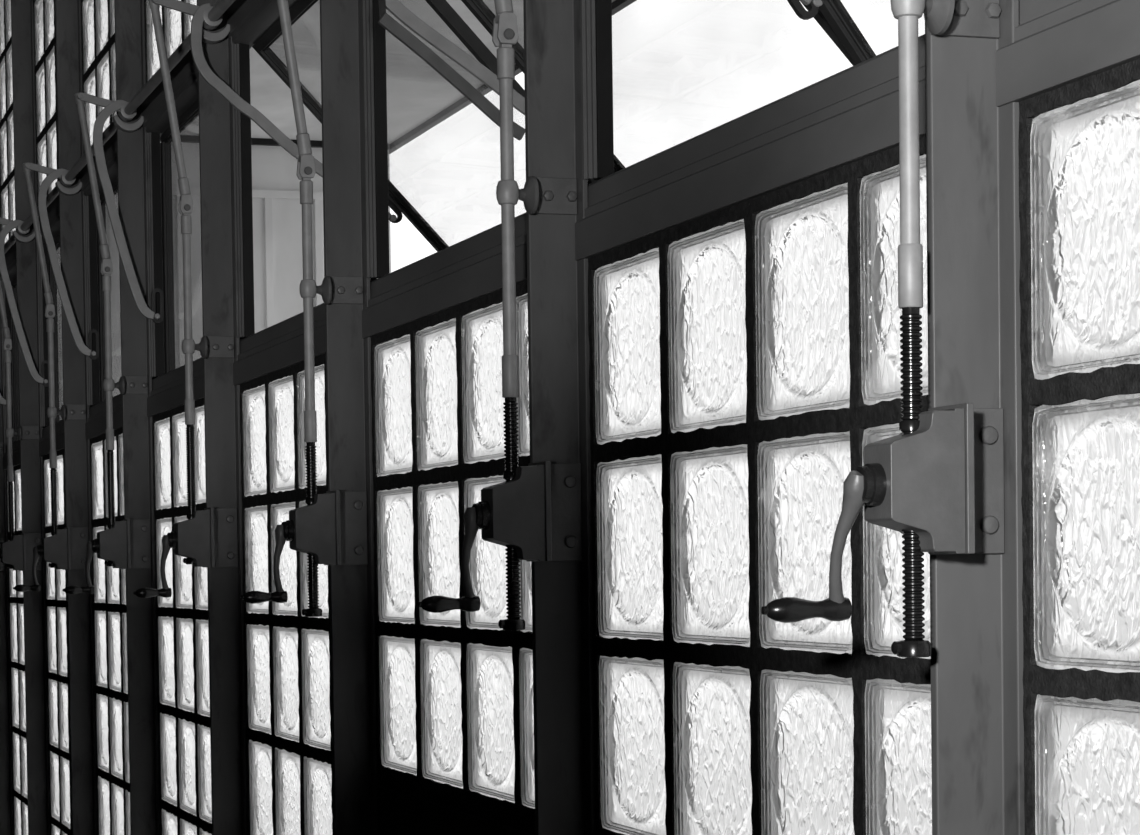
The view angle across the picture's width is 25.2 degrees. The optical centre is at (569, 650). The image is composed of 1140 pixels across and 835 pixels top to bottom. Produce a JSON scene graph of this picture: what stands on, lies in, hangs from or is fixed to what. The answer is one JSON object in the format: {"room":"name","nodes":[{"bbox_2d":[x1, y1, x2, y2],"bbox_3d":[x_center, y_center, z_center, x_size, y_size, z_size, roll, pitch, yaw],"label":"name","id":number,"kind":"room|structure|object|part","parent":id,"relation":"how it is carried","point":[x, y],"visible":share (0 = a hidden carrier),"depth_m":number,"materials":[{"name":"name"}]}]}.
{"room":"factory interior","nodes":[
{"label":"factory interior","id":0,"kind":"room"},
{"bbox_2d":[6,316,13,444],"bbox_3d":[-1.889,-0.643,8.367,0.060,3.270,1.106,-1,2,-19],"label":"wall","id":1,"kind":"structure","parent":0,"point":[11,316],"depth_m":7.84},
{"bbox_2d":[180,0,614,143],"bbox_3d":[0.316,-2.106,4.848,1.935,0.168,13.100,-1,2,-19],"label":"soffit","id":2,"kind":"structure","parent":1,"relation":"on","point":[416,92],"depth_m":9.63,"materials":[{"name":"paint"}]},
{"bbox_3d":[-2.100,1.269,2.549,4.260,0.150,12.100,-1,2,-19],"label":"floor","id":3,"kind":"structure","parent":0,"visible":0},
{"bbox_2d":[0,216,12,834],"bbox_3d":[-1.760,-0.625,7.800,0.058,3.270,0.052,-1,2,-19],"label":"steel post","id":4,"kind":"object","parent":3,"relation":"on","point":[6,780],"visible":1,"depth_m":7.82,"materials":[{"name":"metal"}]},
{"bbox_2d":[0,442,5,570],"bbox_3d":[-1.816,-0.696,7.743,0.184,1.010,0.058,-1,2,-19],"label":"operator","id":5,"kind":"object","parent":4,"relation":"attached to","point":[2,540],"visible":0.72,"depth_m":7.80,"materials":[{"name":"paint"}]},
{"bbox_3d":[-1.761,-0.619,7.792,0.052,0.037,0.005,-1,2,-19],"label":"guide plate","id":6,"kind":"part","parent":5,"relation":"part of","materials":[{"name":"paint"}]},
{"bbox_2d":[0,242,15,281],"bbox_3d":[-1.585,-1.159,7.363,0.038,0.089,0.898,-1,2,-19],"label":"window sill","id":7,"kind":"structure","parent":4,"relation":"attached to","point":[10,255],"depth_m":7.50,"materials":[{"name":"paint"}]},
{"bbox_2d":[0,0,15,243],"bbox_3d":[-1.588,-1.720,7.347,0.036,1.056,0.865,-1,2,-19],"label":"glass block window","id":8,"kind":"structure","parent":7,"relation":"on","point":[7,184],"depth_m":7.55,"materials":[{"name":"glass"}]},
{"bbox_2d":[3,428,42,469],"bbox_3d":[-1.577,-0.584,7.383,0.038,0.084,0.898,-1,2,-19],"label":"window sill","id":9,"kind":"structure","parent":4,"relation":"attached to","point":[15,444],"depth_m":7.52,"materials":[{"name":"paint"}]},
{"bbox_2d":[0,254,48,442],"bbox_3d":[-1.574,-0.864,7.375,0.048,0.506,0.857,-1,2,-19],"label":"window","id":10,"kind":"structure","parent":9,"relation":"on","point":[7,309],"depth_m":7.75,"materials":[{"name":"paint"}]},
{"bbox_2d":[0,235,15,404],"bbox_3d":[-1.655,-0.961,7.349,0.156,0.452,0.888,-1,2,-19],"label":"lever","id":11,"kind":"object","parent":10,"relation":"attached to","point":[12,240],"visible":0.48,"depth_m":7.20,"materials":[{"name":"metal"}]},
{"bbox_3d":[-1.772,-0.966,7.726,0.117,0.438,0.009,-1,2,-19],"label":"curved arm","id":12,"kind":"part","parent":11,"relation":"part of"},
{"bbox_3d":[-1.560,-0.862,7.380,0.004,0.460,0.774,-1,2,-19],"label":"glass pane","id":13,"kind":"part","parent":10,"relation":"part of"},
{"bbox_3d":[-1.573,-0.861,7.376,0.045,0.500,0.814,-1,2,-19],"label":"vent sash","id":14,"kind":"part","parent":10,"relation":"part of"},
{"bbox_2d":[6,465,27,834],"bbox_3d":[-1.561,0.237,7.413,0.036,1.569,0.866,-1,2,-19],"label":"glass block window","id":15,"kind":"structure","parent":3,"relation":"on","point":[15,577],"depth_m":7.61,"materials":[{"name":"glass"}]},
{"bbox_2d":[11,0,49,834],"bbox_3d":[-1.469,-0.600,6.938,0.058,3.270,0.052,-1,2,-19],"label":"steel post","id":16,"kind":"object","parent":3,"relation":"on","point":[22,25],"visible":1,"depth_m":6.93,"materials":[{"name":"metal"}]},
{"bbox_2d":[0,282,41,570],"bbox_3d":[-1.526,-0.670,6.881,0.184,1.010,0.058,-1,2,-19],"label":"operator","id":17,"kind":"object","parent":16,"relation":"attached to","point":[17,552],"visible":0.99,"depth_m":6.88,"materials":[{"name":"paint"}]},
{"bbox_3d":[-1.544,-1.008,6.864,0.065,0.334,0.018,-1,2,-19],"label":"rod","id":18,"kind":"part","parent":17,"relation":"part of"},
{"bbox_3d":[-1.516,-0.654,6.884,0.018,0.310,0.018,-1,2,-19],"label":"pull rod","id":19,"kind":"part","parent":17,"relation":"part of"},
{"bbox_3d":[-1.512,-0.357,6.894,0.015,0.246,0.015,-1,2,-19],"label":"screw rod","id":20,"kind":"part","parent":17,"relation":"part of","materials":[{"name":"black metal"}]},
{"bbox_3d":[-1.470,-0.594,6.930,0.052,0.037,0.005,-1,2,-19],"label":"guide plate","id":21,"kind":"part","parent":17,"relation":"part of","materials":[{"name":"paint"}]},
{"bbox_2d":[43,449,71,834],"bbox_3d":[-1.270,0.262,6.551,0.036,1.569,0.866,-1,2,-19],"label":"glass block window","id":22,"kind":"structure","parent":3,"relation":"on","point":[58,705],"depth_m":6.74,"materials":[{"name":"glass"}]},
{"bbox_2d":[55,0,97,834],"bbox_3d":[-1.179,-0.575,6.076,0.058,3.270,0.052,-1,2,-19],"label":"steel post","id":23,"kind":"object","parent":3,"relation":"on","point":[67,12],"visible":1,"depth_m":6.07,"materials":[{"name":"metal"}]},
{"bbox_2d":[35,195,59,243],"bbox_3d":[-1.294,-1.134,6.501,0.038,0.089,0.898,-1,2,-19],"label":"window sill","id":24,"kind":"structure","parent":23,"relation":"attached to","point":[53,208],"depth_m":6.58,"materials":[{"name":"paint"}]},
{"bbox_2d":[33,0,58,206],"bbox_3d":[-1.297,-1.695,6.485,0.036,1.056,0.865,-1,2,-19],"label":"glass block window","id":25,"kind":"structure","parent":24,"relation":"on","point":[45,70],"depth_m":6.68,"materials":[{"name":"glass"}]},
{"bbox_2d":[13,162,87,591],"bbox_3d":[-1.235,-0.645,6.019,0.184,1.010,0.058,-1,2,-19],"label":"operator","id":26,"kind":"object","parent":23,"relation":"attached to","point":[66,549],"visible":1,"depth_m":6.02,"materials":[{"name":"paint"}]},
{"bbox_3d":[-1.281,-0.148,6.005,0.064,0.018,0.018,-1,-2,-19],"label":"crank handle","id":27,"kind":"part","parent":26,"relation":"part of","materials":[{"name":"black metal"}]},
{"bbox_3d":[-1.260,-0.193,6.014,0.021,0.105,0.018,-1,-2,-19],"label":"crank arm","id":28,"kind":"part","parent":26,"relation":"part of","materials":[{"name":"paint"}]},
{"bbox_3d":[-1.254,-0.983,6.002,0.065,0.334,0.018,-1,2,-19],"label":"rod","id":29,"kind":"part","parent":26,"relation":"part of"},
{"bbox_3d":[-1.226,-0.629,6.022,0.018,0.310,0.018,-1,2,-19],"label":"pull rod","id":30,"kind":"part","parent":26,"relation":"part of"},
{"bbox_3d":[-1.222,-0.332,6.032,0.015,0.246,0.015,-1,2,-19],"label":"screw rod","id":31,"kind":"part","parent":26,"relation":"part of","materials":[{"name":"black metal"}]},
{"bbox_3d":[-1.180,-0.569,6.068,0.052,0.037,0.005,-1,2,-19],"label":"guide plate","id":32,"kind":"part","parent":26,"relation":"part of","materials":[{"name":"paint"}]},
{"bbox_2d":[39,407,89,456],"bbox_3d":[-1.286,-0.559,6.521,0.038,0.084,0.898,-1,2,-19],"label":"window sill","id":33,"kind":"structure","parent":23,"relation":"attached to","point":[44,445],"depth_m":6.72,"materials":[{"name":"paint"}]},
{"bbox_2d":[36,221,100,426],"bbox_3d":[-1.284,-0.839,6.513,0.048,0.506,0.857,-1,2,-19],"label":"window","id":34,"kind":"structure","parent":33,"relation":"on","point":[42,331],"depth_m":6.90,"materials":[{"name":"paint"}]},
{"bbox_2d":[0,186,58,383],"bbox_3d":[-1.365,-0.936,6.487,0.156,0.452,0.888,-1,2,-19],"label":"lever","id":35,"kind":"object","parent":34,"relation":"attached to","point":[22,227],"visible":0.96,"depth_m":6.85,"materials":[{"name":"metal"}]},
{"bbox_3d":[-1.519,-1.153,6.854,0.098,0.040,0.008,-1,2,-19],"label":"rod arm","id":36,"kind":"part","parent":35,"relation":"part of"},
{"bbox_3d":[-1.482,-0.941,6.864,0.117,0.438,0.009,-1,2,-19],"label":"curved arm","id":37,"kind":"part","parent":35,"relation":"part of"},
{"bbox_3d":[-1.282,-0.836,6.514,0.045,0.500,0.814,-1,2,-19],"label":"vent sash","id":38,"kind":"part","parent":34,"relation":"part of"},
{"bbox_2d":[80,131,117,195],"bbox_3d":[-1.004,-1.108,5.639,0.038,0.089,0.898,-1,2,-19],"label":"window sill","id":39,"kind":"structure","parent":23,"relation":"attached to","point":[110,147],"depth_m":5.70,"materials":[{"name":"paint"}]},
{"bbox_2d":[81,0,115,152],"bbox_3d":[-1.007,-1.670,5.623,0.036,1.056,0.865,-1,2,-19],"label":"glass block window","id":40,"kind":"structure","parent":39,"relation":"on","point":[97,16],"depth_m":5.82,"materials":[{"name":"glass"}]},
{"bbox_2d":[85,379,152,439],"bbox_3d":[-0.996,-0.533,5.659,0.038,0.084,0.898,-1,2,-19],"label":"window sill","id":41,"kind":"structure","parent":23,"relation":"attached to","point":[95,426],"depth_m":5.85,"materials":[{"name":"paint"}]},
{"bbox_2d":[83,143,164,404],"bbox_3d":[-0.993,-0.814,5.651,0.048,0.506,0.857,-1,2,-19],"label":"window","id":42,"kind":"structure","parent":41,"relation":"on","point":[89,217],"depth_m":6.04,"materials":[{"name":"paint"}]},
{"bbox_2d":[24,121,116,355],"bbox_3d":[-1.074,-0.911,5.625,0.156,0.452,0.888,-1,2,-19],"label":"lever","id":43,"kind":"object","parent":42,"relation":"attached to","point":[67,177],"visible":1,"depth_m":5.99,"materials":[{"name":"metal"}]},
{"bbox_3d":[-1.229,-1.127,5.992,0.098,0.040,0.008,-1,2,-19],"label":"rod arm","id":44,"kind":"part","parent":43,"relation":"part of"},
{"bbox_3d":[-1.191,-0.916,6.002,0.117,0.438,0.009,-1,2,-19],"label":"curved arm","id":45,"kind":"part","parent":43,"relation":"part of"},
{"bbox_3d":[-0.992,-0.811,5.652,0.045,0.500,0.814,-1,2,-19],"label":"vent sash","id":46,"kind":"part","parent":42,"relation":"part of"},
{"bbox_2d":[90,427,130,834],"bbox_3d":[-0.980,0.287,5.689,0.036,1.569,0.866,-1,2,-19],"label":"glass block window","id":47,"kind":"structure","parent":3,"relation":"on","point":[109,583],"depth_m":5.87,"materials":[{"name":"glass"}]},
{"bbox_2d":[114,0,159,834],"bbox_3d":[-0.888,-0.550,5.214,0.058,3.270,0.052,-1,2,-19],"label":"steel post","id":48,"kind":"object","parent":3,"relation":"on","point":[130,64],"visible":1,"depth_m":5.21,"materials":[{"name":"metal"}]},
{"bbox_2d":[63,92,150,593],"bbox_3d":[-0.945,-0.620,5.157,0.184,1.009,0.058,-1,2,-19],"label":"operator","id":49,"kind":"object","parent":48,"relation":"attached to","point":[126,544],"visible":1,"depth_m":5.15,"materials":[{"name":"paint"}]},
{"bbox_3d":[-0.996,-0.123,5.158,0.064,0.018,0.018,-1,8,-19],"label":"crank handle","id":50,"kind":"part","parent":49,"relation":"part of","materials":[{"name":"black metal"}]},
{"bbox_3d":[-0.972,-0.168,5.160,0.021,0.105,0.018,-1,8,-19],"label":"crank arm","id":51,"kind":"part","parent":49,"relation":"part of","materials":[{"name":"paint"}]},
{"bbox_3d":[-0.963,-0.957,5.140,0.065,0.334,0.018,-1,2,-19],"label":"rod","id":52,"kind":"part","parent":49,"relation":"part of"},
{"bbox_3d":[-0.935,-0.604,5.160,0.018,0.310,0.018,-1,2,-19],"label":"pull rod","id":53,"kind":"part","parent":49,"relation":"part of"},
{"bbox_3d":[-0.931,-0.306,5.170,0.015,0.246,0.015,-1,2,-19],"label":"screw rod","id":54,"kind":"part","parent":49,"relation":"part of","materials":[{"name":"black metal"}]},
{"bbox_3d":[-0.889,-0.543,5.206,0.052,0.037,0.005,-1,2,-19],"label":"guide plate","id":55,"kind":"part","parent":49,"relation":"part of","materials":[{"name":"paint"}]},
{"bbox_2d":[141,50,197,136],"bbox_3d":[-0.713,-1.083,4.777,0.038,0.089,0.898,-1,2,-19],"label":"window sill","id":56,"kind":"structure","parent":48,"relation":"attached to","point":[184,76],"depth_m":4.87,"materials":[{"name":"paint"}]},
{"bbox_2d":[144,0,196,82],"bbox_3d":[-0.716,-1.645,4.761,0.036,1.056,0.865,-1,2,-19],"label":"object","id":57,"kind":"object","parent":56,"relation":"on","point":[176,25],"visible":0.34,"depth_m":4.96,"materials":[{"name":"glass"}]},
{"bbox_2d":[147,357,203,416],"bbox_3d":[-0.705,-0.508,4.797,0.038,0.084,0.898,-1,2,-19],"label":"window sill","id":58,"kind":"structure","parent":48,"relation":"attached to","point":[167,393],"depth_m":4.94,"materials":[{"name":"paint"}]},
{"bbox_2d":[145,97,254,376],"bbox_3d":[-0.703,-0.788,4.789,0.048,0.506,0.857,-1,2,-19],"label":"window","id":59,"kind":"structure","parent":58,"relation":"on","point":[152,139],"depth_m":5.17,"materials":[{"name":"paint"}]},
{"bbox_2d":[77,34,190,318],"bbox_3d":[-0.783,-0.886,4.763,0.156,0.452,0.888,-1,2,-19],"label":"lever","id":60,"kind":"object","parent":59,"relation":"attached to","point":[127,111],"visible":0.99,"depth_m":5.12,"materials":[{"name":"metal"}]},
{"bbox_3d":[-0.938,-1.102,5.130,0.098,0.040,0.008,-1,2,-19],"label":"rod arm","id":61,"kind":"part","parent":60,"relation":"part of"},
{"bbox_3d":[-0.901,-0.890,5.140,0.117,0.438,0.009,-1,2,-19],"label":"curved arm","id":62,"kind":"part","parent":60,"relation":"part of"},
{"bbox_3d":[-0.701,-0.785,4.790,0.045,0.500,0.814,-1,2,-19],"label":"vent sash","id":63,"kind":"part","parent":59,"relation":"part of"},
{"bbox_2d":[152,398,211,834],"bbox_3d":[-0.689,0.312,4.827,0.036,1.569,0.866,-1,2,-19],"label":"glass block window","id":64,"kind":"structure","parent":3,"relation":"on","point":[184,749],"depth_m":4.99,"materials":[{"name":"glass"}]},
{"bbox_2d":[197,0,247,834],"bbox_3d":[-0.598,-0.524,4.352,0.058,3.270,0.052,-1,2,-19],"label":"steel post","id":65,"kind":"object","parent":3,"relation":"on","point":[227,692],"visible":0.92,"depth_m":4.35,"materials":[{"name":"metal"}]},
{"bbox_2d":[133,0,237,597],"bbox_3d":[-0.654,-0.595,4.295,0.184,1.010,0.058,-1,2,-19],"label":"operator","id":66,"kind":"object","parent":65,"relation":"attached to","point":[209,536],"visible":1,"depth_m":4.29,"materials":[{"name":"paint"}]},
{"bbox_3d":[-0.704,-0.098,4.293,0.064,0.018,0.018,-1,6,-19],"label":"crank handle","id":67,"kind":"part","parent":66,"relation":"part of","materials":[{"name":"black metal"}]},
{"bbox_3d":[-0.681,-0.143,4.296,0.021,0.105,0.018,-1,6,-19],"label":"crank arm","id":68,"kind":"part","parent":66,"relation":"part of","materials":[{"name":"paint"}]},
{"bbox_3d":[-0.673,-0.932,4.278,0.065,0.334,0.018,-1,2,-19],"label":"rod","id":69,"kind":"part","parent":66,"relation":"part of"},
{"bbox_3d":[-0.645,-0.579,4.298,0.018,0.310,0.018,-1,2,-19],"label":"pull rod","id":70,"kind":"part","parent":66,"relation":"part of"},
{"bbox_3d":[-0.641,-0.281,4.308,0.015,0.246,0.015,-1,2,-19],"label":"screw rod","id":71,"kind":"part","parent":66,"relation":"part of","materials":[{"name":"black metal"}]},
{"bbox_3d":[-0.633,-0.514,4.311,0.013,0.013,0.014,1,3,45],"label":"guide stem","id":72,"kind":"part","parent":66,"relation":"part of","materials":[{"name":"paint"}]},
{"bbox_3d":[-0.599,-0.518,4.344,0.052,0.037,0.005,-1,2,-19],"label":"guide plate","id":73,"kind":"part","parent":66,"relation":"part of","materials":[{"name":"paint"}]},
{"bbox_2d":[227,0,298,48],"bbox_3d":[-0.423,-1.058,3.915,0.038,0.089,0.898,-1,2,-19],"label":"window sill","id":74,"kind":"structure","parent":65,"relation":"attached to","point":[249,20],"depth_m":4.19,"materials":[{"name":"paint"}]},
{"bbox_2d":[233,303,325,385],"bbox_3d":[-0.415,-0.483,3.935,0.038,0.084,0.898,-1,2,-19],"label":"window sill","id":75,"kind":"structure","parent":65,"relation":"attached to","point":[277,347],"depth_m":4.03,"materials":[{"name":"paint"}]},
{"bbox_2d":[231,0,596,337],"bbox_3d":[-0.251,-0.776,3.981,0.388,0.500,0.857,-1,2,-19],"label":"window","id":76,"kind":"structure","parent":75,"relation":"on","point":[240,53],"depth_m":4.32,"materials":[{"name":"paint"}]},
{"bbox_2d":[151,0,396,220],"bbox_3d":[-0.372,-0.906,3.940,0.413,0.366,0.888,-1,2,-19],"label":"lever","id":77,"kind":"object","parent":76,"relation":"attached to","point":[208,16],"visible":0.8,"depth_m":4.28,"materials":[{"name":"metal"}]},
{"bbox_3d":[-0.648,-1.077,4.268,0.098,0.040,0.008,-1,2,-19],"label":"rod arm","id":78,"kind":"part","parent":77,"relation":"part of"},
{"bbox_3d":[-0.237,-0.839,3.984,0.357,0.374,0.814,-1,2,-19],"label":"vent sash","id":79,"kind":"part","parent":76,"relation":"part of","materials":[{"name":"metal"}]},
{"bbox_2d":[240,354,333,834],"bbox_3d":[-0.399,0.337,3.965,0.036,1.569,0.866,-1,2,-19],"label":"glass block window","id":80,"kind":"structure","parent":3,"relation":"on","point":[289,757],"depth_m":4.09,"materials":[{"name":"glass"}]},
{"bbox_2d":[320,0,377,834],"bbox_3d":[-0.307,-0.499,3.490,0.058,3.270,0.052,-1,2,-19],"label":"steel post","id":81,"kind":"object","parent":3,"relation":"on","point":[348,355],"visible":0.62,"depth_m":3.49,"materials":[{"name":"metal"}]},
{"bbox_2d":[240,0,367,616],"bbox_3d":[-0.363,-0.534,3.434,0.184,0.977,0.058,-1,2,-19],"label":"operator","id":82,"kind":"object","parent":81,"relation":"attached to","point":[331,528],"visible":1,"depth_m":3.43,"materials":[{"name":"paint"}]},
{"bbox_3d":[-0.413,-0.072,3.428,0.064,0.018,0.018,-1,4,-19],"label":"crank handle","id":83,"kind":"part","parent":82,"relation":"part of","materials":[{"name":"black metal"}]},
{"bbox_3d":[-0.389,-0.118,3.432,0.019,0.105,0.018,0,2,33],"label":"crank arm","id":84,"kind":"part","parent":82,"relation":"part of","materials":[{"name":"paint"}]},
{"bbox_3d":[-0.381,-0.844,3.418,0.065,0.357,0.018,-1,2,-19],"label":"rod","id":85,"kind":"part","parent":82,"relation":"part of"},
{"bbox_3d":[-0.353,-0.479,3.438,0.018,0.310,0.018,-1,2,-19],"label":"pull rod","id":86,"kind":"part","parent":82,"relation":"part of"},
{"bbox_3d":[-0.349,-0.181,3.448,0.015,0.246,0.015,-1,2,-19],"label":"screw rod","id":87,"kind":"part","parent":82,"relation":"part of","materials":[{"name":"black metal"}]},
{"bbox_3d":[-0.342,-0.489,3.449,0.013,0.013,0.014,1,3,45],"label":"guide stem","id":88,"kind":"part","parent":82,"relation":"part of","materials":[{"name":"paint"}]},
{"bbox_3d":[-0.308,-0.493,3.482,0.052,0.037,0.005,-1,2,-19],"label":"guide plate","id":89,"kind":"part","parent":82,"relation":"part of","materials":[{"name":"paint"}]},
{"bbox_2d":[523,0,595,834],"bbox_3d":[-0.017,-0.474,2.628,0.058,3.270,0.052,-1,2,-19],"label":"steel post","id":90,"kind":"object","parent":3,"relation":"on","point":[557,283],"visible":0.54,"depth_m":2.63,"materials":[{"name":"metal"}]},
{"bbox_2d":[362,212,526,338],"bbox_3d":[-0.124,-0.458,3.073,0.038,0.084,0.898,-1,2,-19],"label":"window sill","id":91,"kind":"structure","parent":90,"relation":"attached to","point":[467,270],"depth_m":3.12,"materials":[{"name":"paint"}]},
{"bbox_2d":[362,0,855,277],"bbox_3d":[0.038,-0.751,3.119,0.385,0.500,0.857,-1,2,-19],"label":"window","id":92,"kind":"structure","parent":91,"relation":"on","point":[373,33],"depth_m":3.46,"materials":[{"name":"paint"}]},
{"bbox_2d":[377,0,524,140],"bbox_3d":[-0.079,-0.872,3.079,0.417,0.372,0.888,-1,2,-19],"label":"lever","id":93,"kind":"object","parent":92,"relation":"attached to","point":[402,13],"visible":0.68,"depth_m":3.46,"materials":[{"name":"paint"}]},
{"bbox_3d":[0.052,-0.813,3.122,0.354,0.377,0.814,-1,2,-19],"label":"vent sash","id":94,"kind":"part","parent":92,"relation":"part of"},
{"bbox_2d":[418,0,581,629],"bbox_3d":[-0.073,-0.509,2.572,0.184,0.977,0.058,-1,2,-19],"label":"operator","id":95,"kind":"object","parent":90,"relation":"attached to","point":[535,513],"visible":1,"depth_m":2.57,"materials":[{"name":"paint"}]},
{"bbox_3d":[-0.123,-0.047,2.567,0.064,0.018,0.018,-1,5,-19],"label":"crank handle","id":96,"kind":"part","parent":95,"relation":"part of","materials":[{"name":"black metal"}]},
{"bbox_3d":[-0.099,-0.092,2.570,0.020,0.105,0.018,0,2,33],"label":"crank arm","id":97,"kind":"part","parent":95,"relation":"part of","materials":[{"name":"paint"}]},
{"bbox_3d":[-0.091,-0.818,2.556,0.065,0.357,0.018,-1,2,-19],"label":"rod","id":98,"kind":"part","parent":95,"relation":"part of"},
{"bbox_3d":[-0.063,-0.453,2.576,0.018,0.310,0.018,-1,2,-19],"label":"pull rod","id":99,"kind":"part","parent":95,"relation":"part of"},
{"bbox_3d":[-0.059,-0.156,2.586,0.015,0.246,0.015,-1,2,-19],"label":"screw rod","id":100,"kind":"part","parent":95,"relation":"part of","materials":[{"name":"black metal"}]},
{"bbox_3d":[-0.052,-0.464,2.587,0.013,0.013,0.014,1,3,45],"label":"guide stem","id":101,"kind":"part","parent":95,"relation":"part of","materials":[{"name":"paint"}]},
{"bbox_3d":[-0.018,-0.468,2.620,0.052,0.037,0.005,-1,2,-19],"label":"guide plate","id":102,"kind":"part","parent":95,"relation":"part of","materials":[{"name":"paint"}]},
{"bbox_2d":[575,34,925,260],"bbox_3d":[0.166,-0.433,2.211,0.038,0.084,0.898,-1,2,-19],"label":"window sill","id":103,"kind":"structure","parent":90,"relation":"attached to","point":[850,115],"depth_m":2.19,"materials":[{"name":"paint"}]},
{"bbox_2d":[580,0,875,179],"bbox_3d":[0.309,-0.724,2.250,0.343,0.499,0.857,-1,2,-19],"label":"window","id":104,"kind":"structure","parent":103,"relation":"on","point":[596,15],"depth_m":2.60,"materials":[{"name":"paint"}]},
{"bbox_2d":[799,0,822,6],"bbox_3d":[0.200,-0.841,2.213,0.393,0.372,0.888,-1,2,-19],"label":"lever","id":105,"kind":"object","parent":104,"relation":"attached to","point":[817,3],"visible":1,"depth_m":2.65,"materials":[{"name":"metal"}]},
{"bbox_3d":[0.098,-0.854,2.595,0.324,0.370,0.009,-1,2,-19],"label":"curved arm","id":106,"kind":"part","parent":105,"relation":"part of"},
{"bbox_3d":[0.323,-0.768,2.253,0.311,0.412,0.814,-1,2,-19],"label":"vent sash","id":107,"kind":"part","parent":104,"relation":"part of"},
{"bbox_3d":[0.323,-0.768,2.253,0.018,0.500,0.814,-39,13,-14],"label":"sash frame","id":108,"kind":"part","parent":104,"relation":"part of","materials":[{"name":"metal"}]},
{"bbox_2d":[588,136,931,834],"bbox_3d":[0.182,0.388,2.241,0.036,1.569,0.866,-1,2,-19],"label":"glass block window","id":109,"kind":"structure","parent":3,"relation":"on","point":[745,361],"depth_m":2.22,"materials":[{"name":"glass"}]},
{"bbox_2d":[925,0,1024,834],"bbox_3d":[0.274,-0.449,1.766,0.058,3.270,0.052,-1,2,-19],"label":"steel post","id":110,"kind":"object","parent":3,"relation":"on","point":[972,156],"visible":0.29,"depth_m":1.77,"materials":[{"name":"metal"}]},
{"bbox_2d":[761,0,1004,657],"bbox_3d":[0.217,-0.484,1.712,0.182,0.977,0.062,-1,2,-19],"label":"operator","id":111,"kind":"object","parent":110,"relation":"attached to","point":[938,482],"visible":1,"depth_m":1.71,"materials":[{"name":"paint"}]},
{"bbox_3d":[0.159,-0.028,1.730,0.064,0.018,0.018,-1,22,-19],"label":"crank handle","id":112,"kind":"part","parent":111,"relation":"part of","materials":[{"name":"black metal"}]},
{"bbox_3d":[0.187,-0.070,1.721,0.021,0.105,0.018,-1,22,-19],"label":"crank arm","id":113,"kind":"part","parent":111,"relation":"part of","materials":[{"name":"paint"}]},
{"bbox_3d":[0.228,-0.428,1.714,0.018,0.310,0.018,-1,2,-19],"label":"pull rod","id":114,"kind":"part","parent":111,"relation":"part of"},
{"bbox_3d":[0.232,-0.131,1.724,0.015,0.246,0.015,-1,2,-19],"label":"screw rod","id":115,"kind":"part","parent":111,"relation":"part of","materials":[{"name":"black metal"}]},
{"bbox_3d":[0.239,-0.439,1.725,0.013,0.013,0.014,1,3,45],"label":"guide stem","id":116,"kind":"part","parent":111,"relation":"part of","materials":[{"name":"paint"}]},
{"bbox_3d":[0.273,-0.443,1.758,0.052,0.037,0.005,-1,2,-19],"label":"guide plate","id":117,"kind":"part","parent":111,"relation":"part of","materials":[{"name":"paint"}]},
{"bbox_2d":[996,0,1139,106],"bbox_3d":[0.457,-0.407,1.349,0.038,0.084,0.898,-1,2,-19],"label":"window sill","id":118,"kind":"structure","parent":110,"relation":"attached to","point":[1057,43],"depth_m":1.68,"materials":[{"name":"paint"}]},
{"bbox_2d":[1018,59,1139,834],"bbox_3d":[0.473,0.413,1.379,0.036,1.569,0.866,-1,2,-19],"label":"glass block window","id":119,"kind":"structure","parent":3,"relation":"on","point":[1079,141],"depth_m":1.70,"materials":[{"name":"glass"}]},
{"bbox_3d":[-0.106,0.672,3.112,0.034,0.950,0.857,-1,2,-19],"label":"panel","id":120,"kind":"object","parent":3,"relation":"on","visible":0},
{"bbox_2d":[371,281,534,834],"bbox_3d":[-0.115,-0.111,3.086,0.036,0.620,0.864,-1,2,-19],"label":"glass block window","id":121,"kind":"structure","parent":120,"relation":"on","point":[454,688],"depth_m":3.17,"materials":[{"name":"glass"}]},
{"bbox_3d":[10.263,0.730,19.315,50.000,0.150,90.000,-1,2,-19],"label":"ground","id":122,"kind":"structure","parent":0,"visible":0},
{"bbox_2d":[56,141,390,419],"bbox_3d":[-1.720,-0.551,11.017,1.935,3.302,0.200,-1,2,-19],"label":"wall","id":123,"kind":"structure","parent":122,"relation":"on","point":[273,167],"depth_m":11.00,"materials":[{"name":"paint"}]},
{"bbox_2d":[177,195,184,366],"bbox_3d":[-1.643,-0.423,10.933,0.030,3.050,0.015,-1,2,-19],"label":"trim","id":124,"kind":"structure","parent":123,"relation":"attached to","point":[179,235],"depth_m":10.88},
{"bbox_2d":[172,187,322,199],"bbox_3d":[-1.709,-1.962,10.863,1.925,0.032,0.020,-1,2,-19],"label":"trim","id":125,"kind":"structure","parent":123,"relation":"attached to","point":[276,194],"depth_m":10.99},
{"bbox_2d":[264,198,273,327],"bbox_3d":[-1.283,-0.432,11.054,0.030,3.050,0.015,-1,2,-19],"label":"trim","id":126,"kind":"structure","parent":123,"relation":"attached to","point":[267,201],"depth_m":11.01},
{"bbox_2d":[160,135,388,149],"bbox_3d":[-1.710,-2.184,10.851,1.925,0.026,0.030,-1,2,-19],"label":"trim","id":127,"kind":"structure","parent":123,"relation":"attached to","point":[184,138],"depth_m":10.96,"materials":[{"name":"metal"}]},
{"bbox_2d":[314,199,322,305],"bbox_3d":[-1.075,-0.437,11.124,0.030,3.050,0.015,-1,2,-19],"label":"trim","id":128,"kind":"structure","parent":123,"relation":"attached to","point":[317,202],"depth_m":11.07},
{"bbox_2d":[389,0,636,153],"bbox_3d":[1.247,-2.117,5.162,0.030,0.192,13.100,-1,2,-19],"label":"trim","id":129,"kind":"structure","parent":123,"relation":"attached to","point":[617,5],"depth_m":10.34,"materials":[{"name":"metal"}]}
]}

